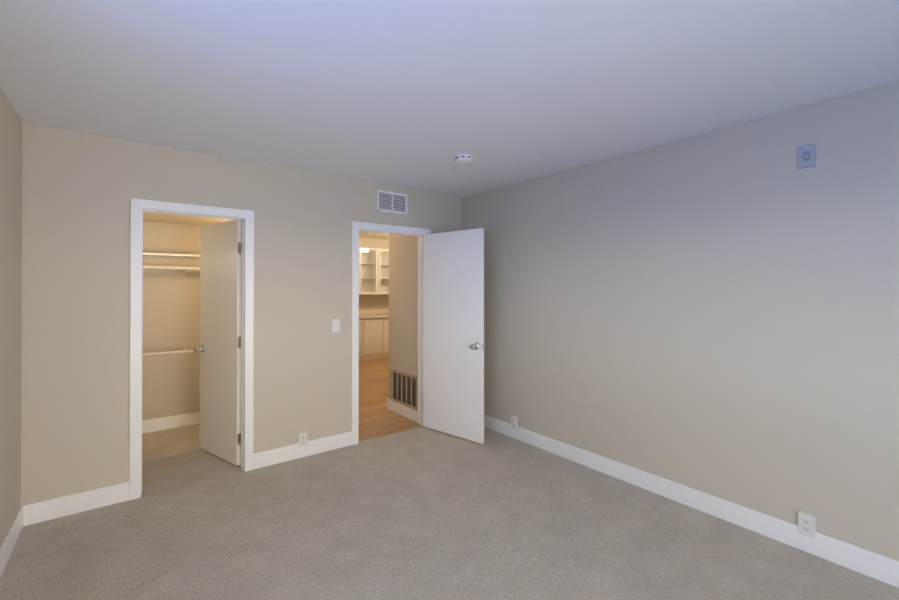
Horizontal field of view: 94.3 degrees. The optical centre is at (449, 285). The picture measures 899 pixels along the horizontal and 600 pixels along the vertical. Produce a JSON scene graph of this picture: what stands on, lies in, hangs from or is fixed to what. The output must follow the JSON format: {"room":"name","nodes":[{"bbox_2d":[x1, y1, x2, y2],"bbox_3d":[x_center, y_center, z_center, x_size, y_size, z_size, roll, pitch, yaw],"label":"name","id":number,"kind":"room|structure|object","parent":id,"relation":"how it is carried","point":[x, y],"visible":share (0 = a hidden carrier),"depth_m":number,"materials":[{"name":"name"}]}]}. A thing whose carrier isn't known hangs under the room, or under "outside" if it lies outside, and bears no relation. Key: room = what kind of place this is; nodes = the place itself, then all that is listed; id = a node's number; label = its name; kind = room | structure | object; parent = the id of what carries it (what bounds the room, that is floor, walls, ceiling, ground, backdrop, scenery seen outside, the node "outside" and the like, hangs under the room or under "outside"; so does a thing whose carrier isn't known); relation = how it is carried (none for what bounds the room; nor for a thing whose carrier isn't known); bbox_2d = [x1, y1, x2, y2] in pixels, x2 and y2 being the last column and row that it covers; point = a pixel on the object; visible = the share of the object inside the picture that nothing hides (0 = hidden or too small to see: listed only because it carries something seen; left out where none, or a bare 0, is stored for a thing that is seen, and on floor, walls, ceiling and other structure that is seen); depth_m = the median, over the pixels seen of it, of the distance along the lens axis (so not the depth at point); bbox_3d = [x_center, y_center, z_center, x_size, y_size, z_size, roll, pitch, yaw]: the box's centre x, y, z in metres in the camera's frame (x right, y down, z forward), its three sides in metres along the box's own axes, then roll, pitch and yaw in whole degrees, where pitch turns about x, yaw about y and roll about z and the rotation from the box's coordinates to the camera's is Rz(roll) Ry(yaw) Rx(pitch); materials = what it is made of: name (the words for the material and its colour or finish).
{"room":"empty bedroom","nodes":[
{"label":"empty bedroom","id":0,"kind":"room"},
{"bbox_2d":[0,88,22,547],"bbox_3d":[-1.435,0.227,0.943,0.110,2.440,7.230,0,0,-38],"label":"wall","id":1,"kind":"structure","parent":0,"point":[11,139],"depth_m":2.28,"materials":[{"name":"beige paint"}]},
{"bbox_2d":[0,504,27,577],"bbox_3d":[-0.910,1.381,0.362,0.017,0.125,5.460,0,0,-38],"label":"baseboard","id":2,"kind":"structure","parent":1,"relation":"attached to","point":[21,519],"depth_m":2.29,"materials":[{"name":"white wood"}]},
{"bbox_2d":[142,221,200,420],"bbox_3d":[-2.800,0.246,4.388,2.170,2.440,0.110,0,0,-38],"label":"wall","id":3,"kind":"structure","parent":0,"point":[171,322],"depth_m":4.27,"materials":[{"name":"beige paint"}]},
{"bbox_2d":[142,343,199,361],"bbox_3d":[-2.665,0.700,4.211,1.950,0.190,0.330,0,0,-38],"label":"hanging rod","id":4,"kind":"object","parent":3,"relation":"attached to","point":[183,351],"visible":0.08,"depth_m":4.01,"materials":[{"name":"beige"}]},
{"bbox_2d":[142,412,199,432],"bbox_3d":[-2.762,1.403,4.332,1.950,0.125,0.013,0,0,-38],"label":"baseboard","id":5,"kind":"structure","parent":3,"relation":"attached to","point":[164,423],"depth_m":4.25,"materials":[{"name":"white wood"}]},
{"bbox_2d":[143,266,199,282],"bbox_3d":[-2.665,-0.115,4.216,1.950,0.180,0.330,0,0,-38],"label":"hanging rod","id":6,"kind":"object","parent":3,"relation":"attached to","point":[184,268],"visible":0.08,"depth_m":4.03,"materials":[{"name":"beige"}]},
{"bbox_2d":[143,252,199,265],"bbox_3d":[-2.656,-0.255,4.205,1.950,0.090,0.360,0,0,-38],"label":"closet shelf","id":7,"kind":"object","parent":3,"relation":"attached to","point":[169,259],"visible":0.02,"depth_m":4.21,"materials":[{"name":"white wood"}]},
{"bbox_2d":[143,212,233,225],"bbox_3d":[-2.325,-0.837,3.781,1.950,0.400,1.440,0,0,-38],"label":"ceiling","id":8,"kind":"structure","parent":0,"point":[173,218],"depth_m":4.04,"materials":[{"name":"beige paint"}]},
{"bbox_2d":[20,123,461,505],"bbox_3d":[-1.260,0.242,3.620,3.445,2.440,0.110,0,0,-38],"label":"wall","id":9,"kind":"structure","parent":0,"point":[79,190],"depth_m":2.83,"materials":[{"name":"beige paint"}]},
{"bbox_2d":[28,482,128,524],"bbox_3d":[-2.367,1.394,2.679,0.490,0.125,0.013,0,0,-38],"label":"baseboard","id":10,"kind":"structure","parent":9,"relation":"attached to","point":[41,511],"depth_m":2.66,"materials":[{"name":"white wood"}]},
{"bbox_2d":[129,198,253,499],"bbox_3d":[-1.902,0.434,3.122,0.780,2.050,0.146,0,0,-38],"label":"trim","id":11,"kind":"structure","parent":9,"relation":"attached to","point":[139,207],"depth_m":2.98,"materials":[{"name":"white wood"}]},
{"bbox_2d":[193,220,241,464],"bbox_3d":[-1.957,0.461,3.549,0.670,1.972,0.179,0,0,36],"label":"closet door","id":12,"kind":"structure","parent":9,"relation":"in","point":[220,345],"depth_m":3.50,"materials":[{"name":"white wood"}]},
{"bbox_2d":[298,432,306,446],"bbox_3d":[-1.245,1.311,3.542,0.070,0.115,0.022,0,0,-38],"label":"outlet","id":13,"kind":"object","parent":9,"relation":"attached to","point":[302,439],"visible":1,"depth_m":3.53,"materials":[{"name":"white plastic"}]},
{"bbox_2d":[253,431,351,468],"bbox_3d":[-1.227,1.399,3.562,0.835,0.125,0.013,0,0,-38],"label":"baseboard","id":14,"kind":"structure","parent":9,"relation":"attached to","point":[290,452],"depth_m":3.53,"materials":[{"name":"white wood"}]},
{"bbox_2d":[332,319,339,331],"bbox_3d":[-1.013,0.362,3.730,0.070,0.115,0.017,0,0,-38],"label":"light switch","id":15,"kind":"object","parent":9,"relation":"attached to","point":[335,325],"visible":1,"depth_m":3.73,"materials":[{"name":"white plastic"}]},
{"bbox_2d":[351,221,429,444],"bbox_3d":[-0.588,0.440,4.139,0.875,2.050,0.146,0,0,-38],"label":"trim","id":16,"kind":"structure","parent":9,"relation":"attached to","point":[357,227],"depth_m":3.86,"materials":[{"name":"white wood"}]},
{"bbox_2d":[377,190,406,214],"bbox_3d":[-0.560,-0.810,4.090,0.340,0.200,0.014,0,0,-38],"label":"air vent","id":17,"kind":"object","parent":9,"relation":"in","point":[391,202],"visible":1,"depth_m":4.08,"materials":[{"name":"grey metal"}]},
{"bbox_2d":[423,228,484,443],"bbox_3d":[0.023,0.464,4.065,0.765,1.972,0.179,0,0,40],"label":"hall door","id":18,"kind":"structure","parent":9,"relation":"in","point":[453,333],"depth_m":4.02,"materials":[{"name":"white wood"}]},
{"bbox_2d":[359,294,388,309],"bbox_3d":[-2.361,0.268,8.320,3.560,2.440,0.110,0,0,-38],"label":"wall","id":19,"kind":"structure","parent":0,"point":[381,301],"depth_m":8.85,"materials":[{"name":"beige paint"}]},
{"bbox_2d":[359,237,388,294],"bbox_3d":[-1.729,-0.381,8.520,1.300,1.140,0.347,0,0,-38],"label":"upper cabinet","id":20,"kind":"object","parent":19,"relation":"attached to","point":[374,270],"visible":0.5,"depth_m":8.67,"materials":[{"name":"white wood"}]},
{"bbox_2d":[359,309,388,312],"bbox_3d":[-1.829,0.560,8.644,1.320,0.100,0.020,0,0,-38],"label":"backsplash","id":21,"kind":"structure","parent":19,"relation":"attached to","point":[370,310],"depth_m":8.83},
{"bbox_2d":[359,231,388,239],"bbox_3d":[-1.017,-0.991,6.592,3.340,0.060,4.280,0,0,-38],"label":"ceiling","id":22,"kind":"structure","parent":0,"point":[363,234],"depth_m":8.01,"materials":[{"name":"beige paint"}]},
{"bbox_2d":[359,358,421,441],"bbox_3d":[-0.989,1.508,6.542,3.340,0.060,4.370,0,0,-38],"label":"floor","id":23,"kind":"structure","parent":0,"point":[377,418],"depth_m":5.05,"materials":[{"name":"brown wood"}]},
{"bbox_2d":[359,317,386,361],"bbox_3d":[-1.812,1.068,8.317,0.929,0.840,0.553,0,0,-38],"label":"base cabinet","id":24,"kind":"object","parent":23,"relation":"on","point":[373,334],"depth_m":8.22,"materials":[{"name":"white wood"}]},
{"bbox_2d":[359,313,388,316],"bbox_3d":[-1.658,0.629,8.424,1.320,0.040,0.577,0,0,-38],"label":"countertop","id":25,"kind":"structure","parent":24,"relation":"on","point":[360,314],"depth_m":8.50,"materials":[{"name":"beige stone"}]},
{"bbox_2d":[387,317,388,357],"bbox_3d":[-1.347,1.070,8.677,0.495,0.840,0.553,0,0,-38],"label":"base cabinet","id":26,"kind":"object","parent":23,"relation":"on","point":[387,317],"depth_m":8.42,"materials":[{"name":"white wood"}]},
{"bbox_2d":[389,234,417,398],"bbox_3d":[0.445,0.252,5.440,2.430,2.440,0.680,0,0,-38],"label":"wall","id":27,"kind":"structure","parent":0,"point":[403,303],"depth_m":4.70,"materials":[{"name":"beige paint"}]},
{"bbox_2d":[387,398,417,422],"bbox_3d":[-0.518,1.405,4.682,0.013,0.125,0.650,0,0,-38],"label":"baseboard","id":28,"kind":"structure","parent":27,"relation":"attached to","point":[405,411],"depth_m":4.66,"materials":[{"name":"white wood"}]},
{"bbox_2d":[391,369,417,410],"bbox_3d":[-0.509,1.163,4.670,0.016,0.370,0.560,0,0,-38],"label":"air vent","id":29,"kind":"object","parent":27,"relation":"in","point":[404,388],"visible":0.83,"depth_m":4.66,"materials":[{"name":"grey metal"}]},
{"bbox_2d":[0,424,898,599],"bbox_3d":[-0.029,1.483,2.024,3.445,0.060,7.010,0,0,-38],"label":"floor carpet","id":30,"kind":"object","parent":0,"point":[422,513],"visible":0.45,"depth_m":2.40,"materials":[{"name":"grey carpet"}]},
{"bbox_2d":[0,0,898,197],"bbox_3d":[0.445,-1.020,1.425,3.445,0.060,5.460,0,0,-38],"label":"ceiling","id":31,"kind":"structure","parent":0,"point":[419,95],"depth_m":1.96,"materials":[{"name":"white paint"}]},
{"bbox_2d":[455,154,472,162],"bbox_3d":[0.108,-0.962,3.188,0.136,0.038,0.136,0,0,-38],"label":"smoke detector","id":32,"kind":"object","parent":31,"relation":"attached to","point":[463,158],"visible":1,"depth_m":3.15,"materials":[{"name":"white plastic"}]},
{"bbox_2d":[462,81,898,560],"bbox_3d":[1.851,0.236,2.507,0.110,2.440,5.680,0,0,-38],"label":"wall","id":33,"kind":"structure","parent":0,"point":[715,312],"depth_m":2.59,"materials":[{"name":"beige paint"}]},
{"bbox_2d":[511,415,516,428],"bbox_3d":[0.617,1.309,3.986,0.022,0.115,0.070,0,0,-38],"label":"outlet","id":34,"kind":"object","parent":33,"relation":"attached to","point":[514,422],"visible":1,"depth_m":3.97,"materials":[{"name":"white plastic"}]},
{"bbox_2d":[484,414,898,587],"bbox_3d":[1.800,1.393,2.461,0.017,0.125,5.460,0,0,-38],"label":"baseboard","id":35,"kind":"structure","parent":33,"relation":"attached to","point":[865,562],"depth_m":2.57,"materials":[{"name":"white wood"}]},
{"bbox_2d":[797,143,815,168],"bbox_3d":[1.951,-0.706,2.281,0.013,0.124,0.080,0,0,-38],"label":"wall plate","id":36,"kind":"object","parent":33,"relation":"attached to","point":[806,156],"visible":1,"depth_m":2.28,"materials":[{"name":"grey plastic"}]},
{"bbox_2d":[798,511,815,538],"bbox_3d":[1.946,1.304,2.271,0.022,0.115,0.070,0,0,-38],"label":"outlet","id":37,"kind":"object","parent":33,"relation":"attached to","point":[806,524],"visible":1,"depth_m":2.26,"materials":[{"name":"white plastic"}]}
]}

